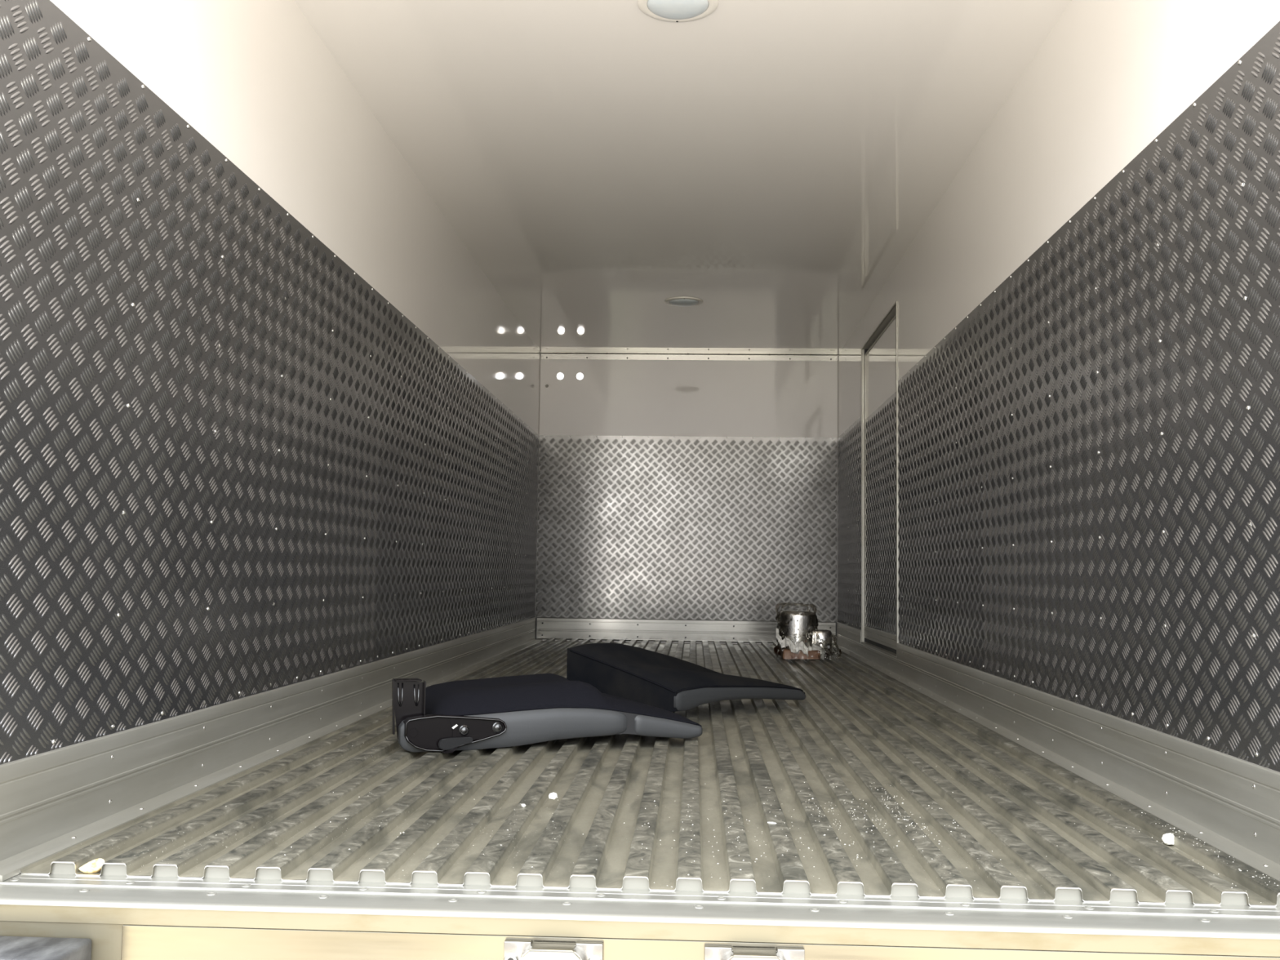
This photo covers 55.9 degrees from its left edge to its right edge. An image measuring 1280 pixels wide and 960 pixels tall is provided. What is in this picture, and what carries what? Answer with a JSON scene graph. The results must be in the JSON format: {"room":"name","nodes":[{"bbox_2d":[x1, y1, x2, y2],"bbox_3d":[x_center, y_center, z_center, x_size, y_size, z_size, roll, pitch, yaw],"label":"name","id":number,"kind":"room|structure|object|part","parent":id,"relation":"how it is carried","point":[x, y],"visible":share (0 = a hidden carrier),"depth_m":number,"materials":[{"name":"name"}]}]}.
{"room":"cargo space","nodes":[
{"label":"cargo space","id":0,"kind":"room"},
{"bbox_2d":[0,0,540,764],"bbox_3d":[-0.856,-0.144,4.945,0.064,2.039,6.426,1,-4,3],"label":"wall","id":1,"kind":"structure","parent":0,"point":[268,420],"depth_m":2.68,"materials":[{"name":"metal"}]},
{"bbox_2d":[0,617,542,881],"bbox_3d":[-0.813,0.749,4.889,0.054,0.154,6.276,1,-4,3],"label":"baseboard","id":2,"kind":"structure","parent":1,"relation":"attached to","point":[52,802],"depth_m":2.48,"materials":[{"name":"metal"}]},
{"bbox_2d":[0,904,1279,959],"bbox_3d":[0.013,0.794,1.652,2.120,0.390,0.072,1,-4,3],"label":"trim","id":3,"kind":"structure","parent":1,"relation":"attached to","point":[114,933],"depth_m":1.64,"materials":[{"name":"metal"}]},
{"bbox_2d":[0,936,91,959],"bbox_3d":[-0.902,0.725,1.611,0.294,0.200,0.108,1,-4,3],"label":"bumper cover","id":4,"kind":"object","parent":3,"relation":"attached to","point":[11,948],"visible":1,"depth_m":1.62,"materials":[{"name":"grey metal"}]},
{"bbox_2d":[503,939,603,959],"bbox_3d":[-0.117,0.658,1.615,0.134,0.072,0.034,1,-4,3],"label":"lock keeper","id":5,"kind":"object","parent":3,"relation":"attached to","point":[513,949],"visible":1,"depth_m":1.62,"materials":[{"name":"silver metal"}]},
{"bbox_2d":[704,945,804,959],"bbox_3d":[0.152,0.661,1.603,0.134,0.072,0.034,1,-4,3],"label":"lock keeper","id":6,"kind":"object","parent":3,"relation":"attached to","point":[711,952],"visible":1,"depth_m":1.61,"materials":[{"name":"silver metal"}]},
{"bbox_2d":[19,638,1279,906],"bbox_3d":[0.159,0.857,4.860,1.998,0.078,6.230,1,-4,3],"label":"floor","id":7,"kind":"structure","parent":0,"point":[874,728],"depth_m":2.24,"materials":[{"name":"metal"}]},
{"bbox_2d":[78,857,104,873],"bbox_3d":[-0.821,0.579,1.808,0.036,0.019,0.024,2,-5,-14],"label":"scrap","id":8,"kind":"object","parent":7,"relation":"on","point":[94,866],"visible":1,"depth_m":1.81,"materials":[{"name":"white paper"}]},
{"bbox_2d":[391,673,702,753],"bbox_3d":[-0.289,0.602,3.248,0.817,0.174,0.468,3,-5,-21],"label":"seat","id":9,"kind":"object","parent":7,"relation":"on","point":[500,712],"visible":1,"depth_m":3.05,"materials":[{"name":"grey fabric"}]},
{"bbox_3d":[-0.462,0.653,2.934,0.046,0.020,0.011,3,-5,-21],"label":"lever arm","id":10,"kind":"part","parent":9,"relation":"part of","materials":[{"name":"black paint"}]},
{"bbox_3d":[-0.452,0.618,2.957,0.253,0.088,0.030,3,-5,-21],"label":"recliner plate","id":11,"kind":"part","parent":9,"relation":"part of","materials":[{"name":"black paint"}]},
{"bbox_3d":[-0.449,0.641,2.935,0.085,0.030,0.010,3,-5,-21],"label":"recline lever","id":12,"kind":"part","parent":9,"relation":"part of","materials":[{"name":"black plastic"}]},
{"bbox_3d":[-0.310,0.623,3.028,0.584,0.095,0.038,3,-5,-21],"label":"panel","id":13,"kind":"part","parent":9,"relation":"part of","materials":[{"name":"grey plastic"}]},
{"bbox_2d":[425,673,702,727],"bbox_3d":[-0.246,0.610,3.282,0.712,0.146,0.434,3,-5,-21],"label":"cushion","id":14,"kind":"object","parent":9,"relation":"on","point":[542,700],"depth_m":3.09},
{"bbox_2d":[548,792,557,799],"bbox_3d":[-0.168,0.614,2.347,0.014,0.013,0.015,-2,-5,35],"label":"chip","id":15,"kind":"object","parent":7,"relation":"on","point":[553,795],"visible":1,"depth_m":2.34,"materials":[{"name":"white"}]},
{"bbox_2d":[0,873,1279,939],"bbox_3d":[0.017,0.617,1.699,2.120,0.050,0.145,1,-4,3],"label":"door sill","id":16,"kind":"structure","parent":7,"relation":"attached to","point":[734,908],"depth_m":1.68,"materials":[{"name":"metal"}]},
{"bbox_3d":[0.020,0.614,1.768,1.998,0.066,0.010,1,-4,3],"label":"plate","id":17,"kind":"part","parent":7,"relation":"part of","materials":[{"name":"metal"}]},
{"bbox_2d":[566,642,805,711],"bbox_3d":[0.169,0.651,4.046,0.460,0.207,0.725,-3,-6,40],"label":"seat","id":18,"kind":"object","parent":7,"relation":"on","point":[659,680],"visible":0.93,"depth_m":3.83,"materials":[{"name":"grey fabric"}]},
{"bbox_3d":[0.340,0.696,3.900,0.014,0.079,0.724,-3,-6,40],"label":"panel","id":19,"kind":"part","parent":18,"relation":"part of","materials":[{"name":"grey plastic"}]},
{"bbox_2d":[171,729,1278,902],"bbox_3d":[0.090,0.705,3.289,1.877,0.019,3.048,1,-4,3],"label":"crumbs","id":20,"kind":"object","parent":7,"relation":"on","point":[732,730],"visible":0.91,"depth_m":2.12,"materials":[{"name":"beige"}]},
{"bbox_2d":[773,602,841,659],"bbox_3d":[0.883,0.796,6.367,0.354,0.294,0.237,1,-4,3],"label":"canister","id":21,"kind":"object","parent":7,"relation":"on","point":[797,637],"visible":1,"depth_m":6.30,"materials":[{"name":"silver metal"}]},
{"bbox_2d":[1161,832,1173,844],"bbox_3d":[0.919,0.624,2.098,0.018,0.020,0.024,3,-5,-22],"label":"chip","id":22,"kind":"object","parent":7,"relation":"on","point":[1167,838],"visible":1,"depth_m":2.09,"materials":[{"name":"white"}]},
{"bbox_2d":[293,0,1071,355],"bbox_3d":[0.185,-1.120,4.973,2.000,0.060,6.426,1,-4,3],"label":"ceiling","id":23,"kind":"structure","parent":0,"point":[771,165],"depth_m":4.08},
{"bbox_2d":[637,0,718,22],"bbox_3d":[0.098,-1.222,3.117,0.208,0.022,0.208,1,-4,3],"label":"recessed light","id":24,"kind":"object","parent":23,"relation":"in","point":[668,11],"visible":1,"depth_m":3.12,"materials":[{"name":"white"}]},
{"bbox_2d":[664,297,702,306],"bbox_3d":[0.238,-0.958,6.542,0.208,0.022,0.208,1,-4,3],"label":"recessed light","id":25,"kind":"object","parent":23,"relation":"in","point":[675,301],"visible":1,"depth_m":6.50,"materials":[{"name":"white"}]},
{"bbox_2d":[535,353,837,644],"bbox_3d":[0.313,0.112,8.065,2.000,2.039,0.066,1,-4,3],"label":"wall","id":26,"kind":"structure","parent":0,"point":[707,490],"depth_m":8.04,"materials":[{"name":"grey metal"}]},
{"bbox_2d":[534,364,540,639],"bbox_3d":[-0.680,0.099,8.078,0.015,1.918,0.011,1,-4,3],"label":"trim","id":27,"kind":"structure","parent":26,"relation":"attached to","point":[540,365],"depth_m":8.08,"materials":[{"name":"grey metal"}]},
{"bbox_2d":[536,617,835,644],"bbox_3d":[0.299,0.994,7.960,1.970,0.144,0.020,1,-4,3],"label":"baseboard","id":28,"kind":"structure","parent":26,"relation":"attached to","point":[581,628],"depth_m":7.97,"materials":[{"name":"metal"}]},
{"bbox_3d":[0.309,0.317,8.021,1.996,1.220,0.004,1,-4,3],"label":"checker plate","id":29,"kind":"part","parent":26,"relation":"part of","materials":[{"name":"metal"}]},
{"bbox_2d":[540,351,838,360],"bbox_3d":[0.324,-0.828,8.089,1.990,0.042,0.042,1,-4,3],"label":"trim","id":30,"kind":"structure","parent":26,"relation":"attached to","point":[544,355],"depth_m":8.10,"materials":[{"name":"metal"}]},
{"bbox_2d":[835,355,838,635],"bbox_3d":[1.303,0.120,7.987,0.015,1.918,0.011,1,-4,3],"label":"trim","id":31,"kind":"structure","parent":26,"relation":"attached to","point":[837,355],"depth_m":8.04,"materials":[{"name":"grey metal"}]},
{"bbox_2d":[837,0,1279,772],"bbox_3d":[1.198,-0.122,4.851,0.064,2.039,6.426,1,-4,3],"label":"wall","id":32,"kind":"structure","parent":0,"point":[1088,383],"depth_m":2.75,"materials":[{"name":"metal"}]},
{"bbox_2d":[861,301,897,657],"bbox_3d":[1.256,0.034,6.234,0.066,1.672,1.204,1,-4,3],"label":"door","id":33,"kind":"structure","parent":32,"relation":"in","point":[879,353],"depth_m":6.28,"materials":[{"name":"metal"}]},
{"bbox_3d":[1.242,0.192,6.222,0.004,1.163,1.126,1,-4,3],"label":"checker plate","id":34,"kind":"part","parent":33,"relation":"part of","materials":[{"name":"metal"}]},
{"bbox_2d":[831,622,1279,881],"bbox_3d":[1.131,0.769,4.800,0.054,0.154,6.276,1,-4,3],"label":"baseboard","id":35,"kind":"structure","parent":32,"relation":"attached to","point":[1230,804],"depth_m":2.61,"materials":[{"name":"metal"}]}
]}

